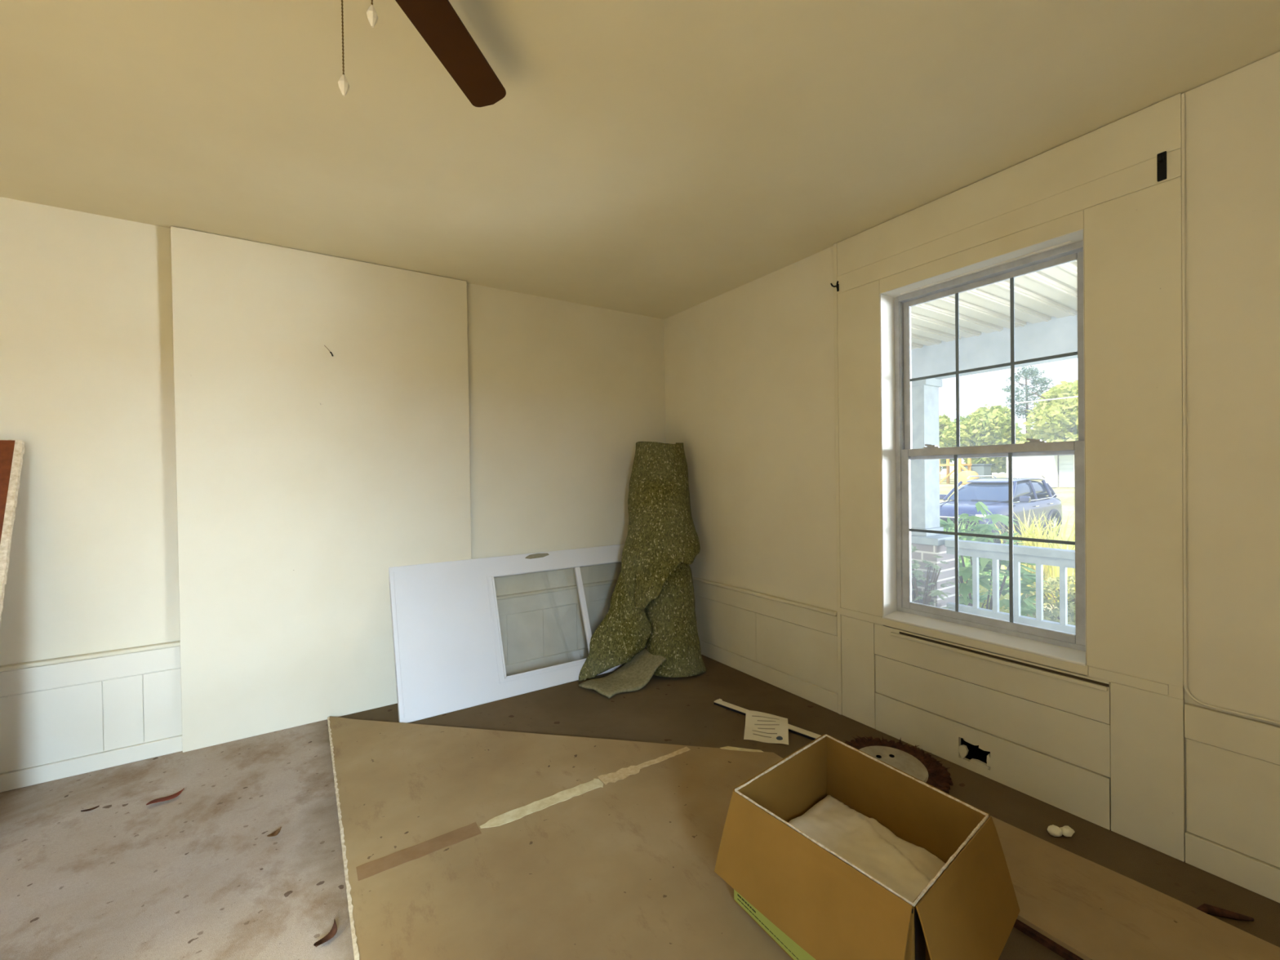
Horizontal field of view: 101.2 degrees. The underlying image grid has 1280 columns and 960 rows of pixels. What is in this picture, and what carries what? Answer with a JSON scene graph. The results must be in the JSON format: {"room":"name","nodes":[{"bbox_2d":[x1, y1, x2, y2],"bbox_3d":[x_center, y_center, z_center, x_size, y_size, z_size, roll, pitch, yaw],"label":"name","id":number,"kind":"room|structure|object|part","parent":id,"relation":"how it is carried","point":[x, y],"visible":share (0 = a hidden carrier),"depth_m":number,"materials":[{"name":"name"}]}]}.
{"room":"room under renovation","nodes":[
{"label":"room under renovation","id":0,"kind":"room"},
{"bbox_2d":[0,196,666,666],"bbox_3d":[-1.801,0.039,2.883,4.700,2.500,0.150,-1,1,-33],"label":"wall","id":1,"kind":"structure","parent":0,"point":[562,394],"depth_m":2.45,"materials":[{"name":"beige paint"}]},
{"bbox_2d":[0,640,182,792],"bbox_3d":[-2.945,1.050,2.021,1.806,0.528,0.040,-1,1,-33],"label":"wainscoting","id":2,"kind":"structure","parent":1,"relation":"attached to","point":[60,717],"depth_m":2.34,"materials":[{"name":"white wood"}]},
{"bbox_3d":[-2.954,0.860,2.026,1.802,0.103,0.022,-1,1,-33],"label":"rail","id":3,"kind":"part","parent":2,"relation":"part of","materials":[{"name":"white wood"}]},
{"bbox_3d":[-2.955,1.074,2.034,1.802,0.340,0.006,-1,1,-33],"label":"panel","id":4,"kind":"part","parent":2,"relation":"part of","materials":[{"name":"white wood"}]},
{"bbox_3d":[-2.948,1.277,2.030,1.802,0.074,0.022,-1,1,-33],"label":"baseboard","id":5,"kind":"part","parent":2,"relation":"part of","materials":[{"name":"white wood"}]},
{"bbox_2d":[170,226,471,752],"bbox_3d":[-1.631,0.038,2.880,1.374,2.496,0.040,-1,1,-33],"label":"wall panel","id":6,"kind":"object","parent":1,"relation":"attached to","point":[305,473],"depth_m":2.76,"materials":[{"name":"beige paint"}]},
{"bbox_2d":[496,578,645,676],"bbox_3d":[-0.418,0.997,3.675,1.492,0.528,0.040,-1,1,-33],"label":"glass pane","id":7,"kind":"object","parent":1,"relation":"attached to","point":[541,628],"depth_m":3.55,"materials":[{"name":"glass"}]},
{"bbox_3d":[-0.420,1.224,3.685,1.492,0.074,0.022,-1,1,-33],"label":"baseboard","id":8,"kind":"part","parent":7,"relation":"part of","materials":[{"name":"glass"}]},
{"bbox_3d":[-0.427,1.021,3.690,1.492,0.340,0.006,-1,1,-33],"label":"panel","id":9,"kind":"part","parent":7,"relation":"part of","materials":[{"name":"clear glass"}]},
{"bbox_3d":[-0.426,0.807,3.681,1.492,0.103,0.022,-1,1,-33],"label":"rail","id":10,"kind":"part","parent":7,"relation":"part of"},
{"bbox_2d":[0,0,1279,319],"bbox_3d":[-0.353,-1.206,0.633,4.700,0.010,5.200,-1,1,-33],"label":"ceiling","id":11,"kind":"structure","parent":0,"point":[662,159],"depth_m":1.76,"materials":[{"name":"paint"}]},
{"bbox_2d":[337,0,506,106],"bbox_3d":[-0.526,-0.943,0.948,0.832,0.536,0.832,-1,1,-33],"label":"ceiling fan","id":12,"kind":"object","parent":11,"relation":"hanging from","point":[437,21],"visible":1,"depth_m":1.28,"materials":[{"name":"brown wood"}]},
{"bbox_3d":[-0.522,-0.842,0.920,0.003,0.262,0.003,-1,1,-33],"label":"pull chain","id":13,"kind":"part","parent":12,"relation":"part of","materials":[{"name":"brown metal"}]},
{"bbox_3d":[-0.456,-1.065,1.297,0.103,0.028,0.395,-1,1,12],"label":"blade","id":14,"kind":"part","parent":12,"relation":"part of","materials":[{"name":"brown wood"}]},
{"bbox_2d":[0,654,1279,959],"bbox_3d":[-0.316,1.339,0.658,5.000,0.100,5.500,-1,1,-33],"label":"floor","id":15,"kind":"structure","parent":0,"point":[197,873],"depth_m":1.90,"materials":[{"name":"concrete"}]},
{"bbox_2d":[0,439,24,624],"bbox_3d":[-2.756,0.579,1.762,0.801,1.480,0.572,-1,1,-33],"label":"panel","id":16,"kind":"object","parent":15,"relation":"on","point":[11,451],"visible":1,"depth_m":2.12,"materials":[{"name":"brown wood"}]},
{"bbox_2d":[80,805,99,811],"bbox_3d":[-2.156,1.291,2.059,0.050,0.011,0.014,-1,1,-39],"label":"dead leaf","id":17,"kind":"object","parent":15,"relation":"on","point":[95,807],"visible":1,"depth_m":2.06,"materials":[{"name":"plant"}]},
{"bbox_2d":[146,787,184,804],"bbox_3d":[-1.915,1.283,2.122,0.115,0.017,0.040,-1,1,-44],"label":"dead leaf","id":18,"kind":"object","parent":15,"relation":"on","point":[173,796],"visible":1,"depth_m":2.12,"materials":[{"name":"brown plant"}]},
{"bbox_2d":[266,826,281,836],"bbox_3d":[-1.322,1.277,1.900,0.026,0.017,0.050,-1,1,22],"label":"dead leaf","id":19,"kind":"object","parent":15,"relation":"on","point":[277,832],"visible":1,"depth_m":1.90,"materials":[{"name":"brown plant"}]},
{"bbox_2d":[313,919,337,946],"bbox_3d":[-0.875,1.271,1.464,0.029,0.025,0.081,-1,1,18],"label":"dead leaf","id":20,"kind":"object","parent":15,"relation":"on","point":[333,931],"visible":1,"depth_m":1.47,"materials":[{"name":"plant"}]},
{"bbox_2d":[388,544,646,723],"bbox_3d":[-0.542,0.877,3.407,1.930,0.795,0.325,-1,1,-33],"label":"interior door","id":21,"kind":"structure","parent":15,"relation":"on","point":[449,657],"depth_m":3.06,"materials":[{"name":"white wood"}]},
{"bbox_3d":[-1.320,0.887,2.875,0.006,0.778,0.004,-1,-20,-33],"label":"panel mould","id":22,"kind":"part","parent":21,"relation":"part of","materials":[{"name":"white wood"}]},
{"bbox_2d":[327,715,792,959],"bbox_3d":[-0.156,1.240,2.016,1.709,0.062,3.004,-1,1,-33],"label":"sheet","id":23,"kind":"object","parent":15,"relation":"on","point":[458,843],"visible":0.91,"depth_m":1.81,"materials":[{"name":"brown paper"}]},
{"bbox_2d":[714,733,1019,959],"bbox_3d":[0.609,1.075,1.468,0.620,0.329,0.694,-1,1,-33],"label":"cardboard box","id":24,"kind":"object","parent":23,"relation":"on","point":[814,903],"visible":1,"depth_m":1.36,"materials":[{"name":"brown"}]},
{"bbox_2d":[737,893,798,959],"bbox_3d":[0.382,1.206,1.385,0.006,0.042,0.360,-1,1,-32],"label":"print","id":25,"kind":"object","parent":24,"relation":"on","point":[788,944],"depth_m":1.42,"materials":[{"name":"green"}]},
{"bbox_2d":[788,795,945,902],"bbox_3d":[0.618,1.151,1.498,0.477,0.160,0.558,-1,1,-33],"label":"paper","id":26,"kind":"object","parent":24,"relation":"in","point":[906,868],"visible":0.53,"depth_m":1.55,"materials":[{"name":"beige paper"}]},
{"bbox_2d":[578,441,706,698],"bbox_3d":[-0.012,0.494,3.478,0.948,1.522,0.660,-1,1,-33],"label":"roll","id":27,"kind":"object","parent":15,"relation":"on","point":[655,577],"visible":1,"depth_m":3.42,"materials":[{"name":"green carpet"}]},
{"bbox_2d":[743,710,788,744],"bbox_3d":[0.635,1.242,2.644,0.213,0.028,0.286,-1,1,15],"label":"paper card","id":28,"kind":"object","parent":15,"relation":"on","point":[761,726],"visible":1,"depth_m":2.63,"materials":[{"name":"beige paper"}]},
{"bbox_2d":[713,698,820,740],"bbox_3d":[0.657,1.240,2.724,0.645,0.023,0.039,0,1,44],"label":"blind rail","id":29,"kind":"object","parent":15,"relation":"on","point":[793,729],"visible":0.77,"depth_m":2.64,"materials":[{"name":"beige plastic"}]},
{"bbox_2d":[843,734,953,794],"bbox_3d":[1.062,1.215,2.235,0.454,0.066,0.460,0,1,43],"label":"disc","id":30,"kind":"object","parent":15,"relation":"on","point":[916,763],"visible":0.5,"depth_m":2.27,"materials":[{"name":"metal"}]},
{"bbox_2d":[1047,824,1075,836],"bbox_3d":[1.485,1.236,1.854,0.097,0.028,0.048,-1,1,-3],"label":"lump","id":31,"kind":"object","parent":15,"relation":"on","point":[1054,830],"visible":1,"depth_m":1.84,"materials":[{"name":"beige"}]},
{"bbox_2d":[989,815,1279,959],"bbox_3d":[1.352,1.240,1.451,0.467,0.032,1.100,-1,1,-33],"label":"cardboard sheet","id":32,"kind":"object","parent":15,"relation":"on","point":[1094,911],"visible":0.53,"depth_m":1.48,"materials":[{"name":"brown cardboard"}]},
{"bbox_2d":[1196,903,1254,920],"bbox_3d":[1.658,1.237,1.506,0.162,0.028,0.033,-1,1,7],"label":"twig","id":33,"kind":"object","parent":15,"relation":"on","point":[1207,908],"visible":0.72,"depth_m":1.50,"materials":[{"name":"wood"}]},
{"bbox_2d":[664,246,1279,831],"bbox_3d":[1.652,-0.003,2.036,0.150,2.600,5.350,-1,1,-33],"label":"wall","id":34,"kind":"structure","parent":0,"point":[749,367],"depth_m":3.25,"materials":[{"name":"beige paint"}]},
{"bbox_2d":[692,243,842,715],"bbox_3d":[0.634,0.000,3.421,0.036,2.496,1.535,-1,1,-33],"label":"trim","id":35,"kind":"structure","parent":34,"relation":"attached to","point":[794,647],"depth_m":3.13,"materials":[{"name":"beige wood"}]},
{"bbox_3d":[0.646,0.781,3.443,0.020,0.106,1.511,-1,1,-33],"label":"rail","id":36,"kind":"part","parent":35,"relation":"part of","materials":[{"name":"beige wood"}]},
{"bbox_3d":[0.656,0.993,3.449,0.004,0.330,1.511,-1,1,-33],"label":"panel","id":37,"kind":"part","parent":35,"relation":"part of","materials":[{"name":"beige wood"}]},
{"bbox_3d":[0.652,1.199,3.447,0.020,0.098,1.511,-1,1,-33],"label":"baseboard","id":38,"kind":"part","parent":35,"relation":"part of","materials":[{"name":"beige wood"}]},
{"bbox_2d":[830,280,839,291],"bbox_3d":[1.028,-1.014,2.754,0.036,0.045,0.047,-1,1,-33],"label":"curtain hook","id":39,"kind":"object","parent":34,"relation":"attached to","point":[837,286],"visible":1,"depth_m":2.75,"materials":[{"name":"black metal"}]},
{"bbox_2d":[959,737,990,768],"bbox_3d":[1.480,1.169,2.275,0.117,0.103,0.133,-1,1,-33],"label":"hole","id":40,"kind":"object","parent":34,"relation":"attached to","point":[980,755],"depth_m":2.28,"materials":[{"name":"black"}]},
{"bbox_2d":[879,228,1086,666],"bbox_3d":[1.469,-0.113,2.290,0.174,1.600,0.796,-1,1,-33],"label":"window","id":41,"kind":"structure","parent":34,"relation":"in","point":[897,451],"depth_m":2.38,"materials":[{"name":"plastic"}]},
{"bbox_3d":[1.481,0.672,2.298,0.174,0.030,0.795,-1,1,-33],"label":"sill","id":42,"kind":"part","parent":41,"relation":"part of","materials":[{"name":"beige wood"}]},
{"bbox_3d":[1.526,-0.492,2.327,0.020,0.785,0.731,-1,1,-33],"label":"sash","id":43,"kind":"part","parent":41,"relation":"part of","materials":[{"name":"plastic"}]},
{"bbox_3d":[1.516,0.244,2.321,0.022,0.792,0.731,-1,1,-33],"label":"sash","id":44,"kind":"part","parent":41,"relation":"part of","materials":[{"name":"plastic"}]},
{"bbox_2d":[836,51,1279,902],"bbox_3d":[2.050,0.001,1.265,0.030,2.496,3.624,-1,1,-33],"label":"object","id":45,"kind":"structure","parent":34,"relation":"attached to","point":[1182,269],"depth_m":1.78,"materials":[{"name":"white paint"}]},
{"bbox_3d":[1.125,-0.154,2.683,0.018,1.654,0.238,-1,1,-33],"label":"casing","id":46,"kind":"part","parent":45,"relation":"part of","materials":[{"name":"beige wood"}]},
{"bbox_3d":[1.427,0.794,2.252,0.018,0.151,0.908,-1,1,-33],"label":"rail","id":47,"kind":"part","parent":45,"relation":"part of","materials":[{"name":"beige wood"}]},
{"bbox_3d":[1.433,1.157,2.255,0.018,0.183,0.904,-1,1,-33],"label":"rail","id":48,"kind":"part","parent":45,"relation":"part of","materials":[{"name":"beige wood"}]},
{"bbox_3d":[1.696,-0.151,1.812,0.018,1.656,0.251,-1,1,-33],"label":"casing","id":49,"kind":"part","parent":45,"relation":"part of","materials":[{"name":"beige wood"}]},
{"bbox_3d":[2.419,0.784,0.737,0.018,0.110,2.336,-1,1,-33],"label":"rail","id":50,"kind":"part","parent":45,"relation":"part of","materials":[{"name":"beige wood"}]},
{"bbox_3d":[2.425,1.200,0.742,0.018,0.098,2.336,-1,1,-33],"label":"rail","id":51,"kind":"part","parent":45,"relation":"part of","materials":[{"name":"beige wood"}]},
{"bbox_2d":[1156,151,1166,182],"bbox_3d":[1.709,-1.031,1.723,0.027,0.090,0.022,-1,1,-33],"label":"curtain bracket","id":52,"kind":"object","parent":34,"relation":"attached to","point":[1162,157],"visible":1,"depth_m":1.72,"materials":[{"name":"black metal"}]},
{"bbox_3d":[1.705,-1.051,1.720,0.019,0.016,0.012,-1,1,-33],"label":"arm","id":53,"kind":"part","parent":52,"relation":"part of","materials":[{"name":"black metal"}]},
{"label":"outside","id":54,"kind":"structure","parent":0,"visible":0},
{"bbox_2d":[939,473,1075,622],"bbox_3d":[46.022,0.248,46.063,118.000,1.000,110.000,-1,1,-33],"label":"ground","id":55,"kind":"structure","parent":54,"point":[1066,495],"depth_m":21.51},
{"bbox_2d":[938,413,952,464],"bbox_3d":[21.618,-2.337,40.751,4.116,5.397,4.222,-1,1,-3],"label":"broadleaf tree","id":56,"kind":"object","parent":55,"relation":"on","point":[944,420],"visible":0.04,"depth_m":39.14,"materials":[{"name":"green plant"}]},
{"bbox_2d":[938,421,955,473],"bbox_3d":[26.841,-2.738,49.346,5.136,5.874,5.784,-1,1,-33],"label":"broadleaf tree","id":57,"kind":"object","parent":55,"relation":"on","point":[950,460],"visible":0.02,"depth_m":47.79,"materials":[{"name":"green plant"}]},
{"bbox_2d":[939,457,972,484],"bbox_3d":[20.263,-0.909,32.958,1.410,2.320,2.604,-1,1,-33],"label":"frame","id":58,"kind":"object","parent":55,"relation":"on","point":[960,466],"visible":0.43,"depth_m":33.17,"materials":[{"name":"yellow wood"}]},
{"bbox_3d":[20.110,-0.910,34.294,0.140,2.300,0.140,-1,1,-33],"label":"leg","id":59,"kind":"part","parent":58,"relation":"part of","materials":[{"name":"yellow metal"}]},
{"bbox_3d":[19.819,-0.889,32.550,0.140,2.300,0.140,-1,1,-33],"label":"leg","id":60,"kind":"part","parent":58,"relation":"part of","materials":[{"name":"yellow wood"}]},
{"bbox_3d":[20.823,-0.910,33.207,0.140,2.300,0.140,-1,1,-33],"label":"leg","id":61,"kind":"part","parent":58,"relation":"part of","materials":[{"name":"yellow wood"}]},
{"bbox_2d":[958,556,970,563],"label":"plant","id":62,"kind":"object","parent":55,"relation":"on","point":[966,559],"depth_m":9.04,"materials":[{"name":"green plant"}]},
{"bbox_2d":[958,520,977,540],"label":"plant","id":63,"kind":"object","parent":55,"relation":"on","point":[962,527],"depth_m":9.16,"materials":[{"name":"green plant"}]},
{"bbox_2d":[957,470,979,484],"bbox_3d":[19.626,-0.144,31.408,1.000,0.840,0.840,-1,1,-33],"label":"barrel","id":64,"kind":"object","parent":55,"relation":"on","point":[962,476],"visible":0.73,"depth_m":31.11,"materials":[{"name":"plastic"}]},
{"bbox_2d":[957,463,991,483],"bbox_3d":[21.867,-0.413,34.549,1.100,1.250,1.900,-1,1,-33],"label":"bin","id":65,"kind":"object","parent":55,"relation":"on","point":[980,468],"visible":0.49,"depth_m":33.77,"materials":[{"name":"grey plastic"}]},
{"bbox_3d":[21.859,-0.988,34.543,1.100,0.100,1.900,-1,1,-33],"label":"lid","id":66,"kind":"part","parent":65,"relation":"part of","materials":[{"name":"grey"}]},
{"bbox_2d":[940,404,1020,473],"bbox_3d":[23.965,-2.429,36.404,5.457,5.597,4.645,-1,1,-33],"label":"broadleaf tree","id":67,"kind":"object","parent":55,"relation":"on","point":[986,426],"visible":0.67,"depth_m":35.09,"materials":[{"name":"green plant"}]},
{"bbox_2d":[959,578,1009,613],"bbox_3d":[3.452,1.436,5.581,1.039,0.800,1.046,-1,1,-33],"label":"plant","id":68,"kind":"object","parent":55,"relation":"on","point":[983,604],"visible":0.02,"depth_m":5.38,"materials":[{"name":"green plant"}]},
{"bbox_2d":[960,560,1008,608],"bbox_3d":[4.130,1.416,6.559,1.039,0.805,1.047,-1,1,-33],"label":"plant","id":69,"kind":"object","parent":55,"relation":"on","point":[1001,575],"visible":0.04,"depth_m":6.35,"materials":[{"name":"green plant"}]},
{"bbox_2d":[951,414,1023,477],"bbox_3d":[28.770,-2.695,42.563,5.464,5.866,6.451,-1,1,10],"label":"broadleaf tree","id":70,"kind":"object","parent":55,"relation":"on","point":[962,418],"visible":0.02,"depth_m":42.27,"materials":[{"name":"green plant"}]},
{"bbox_2d":[939,502,1051,617],"bbox_3d":[3.154,1.017,4.839,1.034,1.639,0.938,-1,1,14],"label":"shrub","id":71,"kind":"object","parent":55,"relation":"on","point":[965,573],"visible":0.37,"depth_m":4.65,"materials":[{"name":"green plant"}]},
{"bbox_2d":[939,475,1062,543],"bbox_3d":[9.574,0.751,14.235,4.410,1.736,2.200,-1,1,-33],"label":"parked car","id":72,"kind":"object","parent":55,"relation":"on","point":[1029,494],"visible":0.56,"depth_m":13.67,"materials":[{"name":"blue paint"}]},
{"bbox_2d":[939,494,947,499],"bbox_3d":[8.467,0.478,14.693,0.160,0.150,0.220,-1,1,-33],"label":"mirror","id":73,"kind":"object","parent":72,"relation":"attached to","point":[941,496],"depth_m":14.63,"materials":[{"name":"blue paint"}]},
{"bbox_3d":[9.862,-0.077,15.146,1.764,0.105,0.046,-1,1,-33],"label":"roof rail","id":74,"kind":"part","parent":72,"relation":"part of","materials":[{"name":"silver metal"}]},
{"bbox_2d":[1018,496,1031,502],"bbox_3d":[9.552,0.478,13.037,0.160,0.150,0.220,-1,1,-33],"label":"mirror","id":75,"kind":"object","parent":72,"relation":"attached to","point":[1021,499],"depth_m":12.97,"materials":[{"name":"blue paint"}]},
{"bbox_3d":[10.525,-0.077,14.134,1.764,0.105,0.046,-1,1,-33],"label":"roof rail","id":76,"kind":"part","parent":72,"relation":"part of","materials":[{"name":"silver metal"}]},
{"bbox_2d":[1001,365,1053,433],"bbox_3d":[27.744,-3.936,37.505,3.280,8.521,3.546,-1,1,22],"label":"pine tree","id":77,"kind":"object","parent":55,"relation":"on","point":[1033,373],"visible":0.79,"depth_m":37.35,"materials":[{"name":"green plant"}]},
{"bbox_2d":[988,510,1075,604],"bbox_3d":[5.746,1.063,7.561,1.375,1.300,1.443,-1,1,-33],"label":"plant","id":78,"kind":"object","parent":55,"relation":"on","point":[1052,571],"visible":0.33,"depth_m":7.42,"materials":[{"name":"yellow plant"}]},
{"bbox_2d":[1006,454,1074,487],"bbox_3d":[21.380,-0.757,26.519,4.600,2.150,3.800,-1,1,-33],"label":"shed","id":79,"kind":"object","parent":55,"relation":"on","point":[1058,471],"visible":0.47,"depth_m":25.45,"materials":[{"name":"white"}]},
{"bbox_2d":[1015,379,1078,444],"bbox_3d":[25.237,-2.740,31.471,5.358,6.278,4.900,-1,1,-33],"label":"broadleaf tree","id":80,"kind":"object","parent":55,"relation":"on","point":[1060,416],"visible":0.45,"depth_m":30.26,"materials":[{"name":"green plant"}]},
{"bbox_2d":[1021,575,1075,623],"bbox_3d":[4.650,1.415,5.591,1.061,0.816,1.037,-1,1,-33],"label":"plant","id":81,"kind":"object","parent":55,"relation":"on","point":[1046,589],"visible":0.11,"depth_m":5.66,"materials":[{"name":"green plant"}]},
{"bbox_2d":[1033,602,1075,625],"bbox_3d":[3.897,1.443,4.441,1.038,0.806,1.047,-1,1,-33],"label":"plant","id":82,"kind":"object","parent":55,"relation":"on","point":[1051,616],"visible":0.03,"depth_m":4.58,"materials":[{"name":"green plant"}]},
{"bbox_3d":[23.704,-0.629,-4.412,0.228,4.400,0.240,-1,1,-33],"label":"utility pole","id":83,"kind":"object","parent":55,"relation":"on","visible":0},
{"bbox_2d":[938,395,1077,411],"bbox_3d":[9.301,-2.590,17.524,0.036,0.782,52.186,-1,1,-33],"label":"overhead wire","id":84,"kind":"object","parent":83,"relation":"attached to","point":[1074,396],"visible":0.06,"depth_m":15.17,"materials":[{"name":"white"}]},
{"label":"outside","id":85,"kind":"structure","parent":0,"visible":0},
{"bbox_3d":[2.097,1.336,3.554,2.190,0.100,9.000,-1,1,-33],"label":"floor","id":86,"kind":"structure","parent":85,"visible":0},
{"bbox_2d":[911,544,955,608],"bbox_3d":[2.322,0.900,4.314,0.262,0.754,0.570,-1,1,-33],"label":"shrub","id":87,"kind":"object","parent":86,"relation":"on","point":[928,593],"visible":0.62,"depth_m":4.29,"materials":[{"name":"green plant"}]},
{"bbox_2d":[911,533,959,607],"bbox_3d":[2.414,0.871,4.561,0.340,0.800,0.520,-1,1,-33],"label":"brick pier","id":88,"kind":"structure","parent":86,"relation":"on","point":[928,547],"depth_m":4.35,"materials":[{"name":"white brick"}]},
{"bbox_2d":[910,377,943,536],"bbox_3d":[2.425,-0.197,4.583,0.280,1.335,0.295,-1,1,-33],"label":"porch column","id":89,"kind":"structure","parent":88,"relation":"on","point":[925,473],"depth_m":4.46,"materials":[{"name":"white paint"}]},
{"bbox_3d":[2.433,0.440,4.592,0.280,0.060,0.290,-1,1,-33],"label":"trim","id":90,"kind":"part","parent":89,"relation":"part of","materials":[{"name":"white paint"}]},
{"bbox_2d":[911,314,1077,379],"bbox_3d":[2.779,-1.006,3.999,0.260,0.285,9.000,-1,1,-33],"label":"beam","id":91,"kind":"structure","parent":89,"relation":"on","point":[1055,336],"depth_m":3.92,"materials":[{"name":"white wood"}]},
{"bbox_2d":[911,260,1077,349],"bbox_3d":[2.017,-1.172,3.505,2.090,0.162,9.008,-1,1,-33],"label":"ceiling","id":92,"kind":"structure","parent":91,"relation":"on","point":[1041,295],"depth_m":3.36,"materials":[{"name":"beige plastic"}]},
{"bbox_2d":[944,538,1075,634],"bbox_3d":[3.431,0.786,2.860,0.100,0.605,3.378,-1,1,-33],"label":"porch railing","id":93,"kind":"object","parent":86,"relation":"on","point":[1039,556],"visible":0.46,"depth_m":3.85,"materials":[{"name":"white paint"}]},
{"bbox_3d":[3.427,0.511,2.857,0.100,0.055,3.378,-1,1,-33],"label":"rail","id":94,"kind":"part","parent":93,"relation":"part of","materials":[{"name":"white paint"}]},
{"bbox_3d":[3.428,0.568,2.857,0.044,0.060,3.378,-1,1,-33],"label":"rail","id":95,"kind":"part","parent":93,"relation":"part of","materials":[{"name":"white paint"}]},
{"bbox_3d":[3.435,1.043,2.862,0.060,0.090,3.378,-1,1,-33],"label":"rail","id":96,"kind":"part","parent":93,"relation":"part of","materials":[{"name":"white paint"}]}
]}

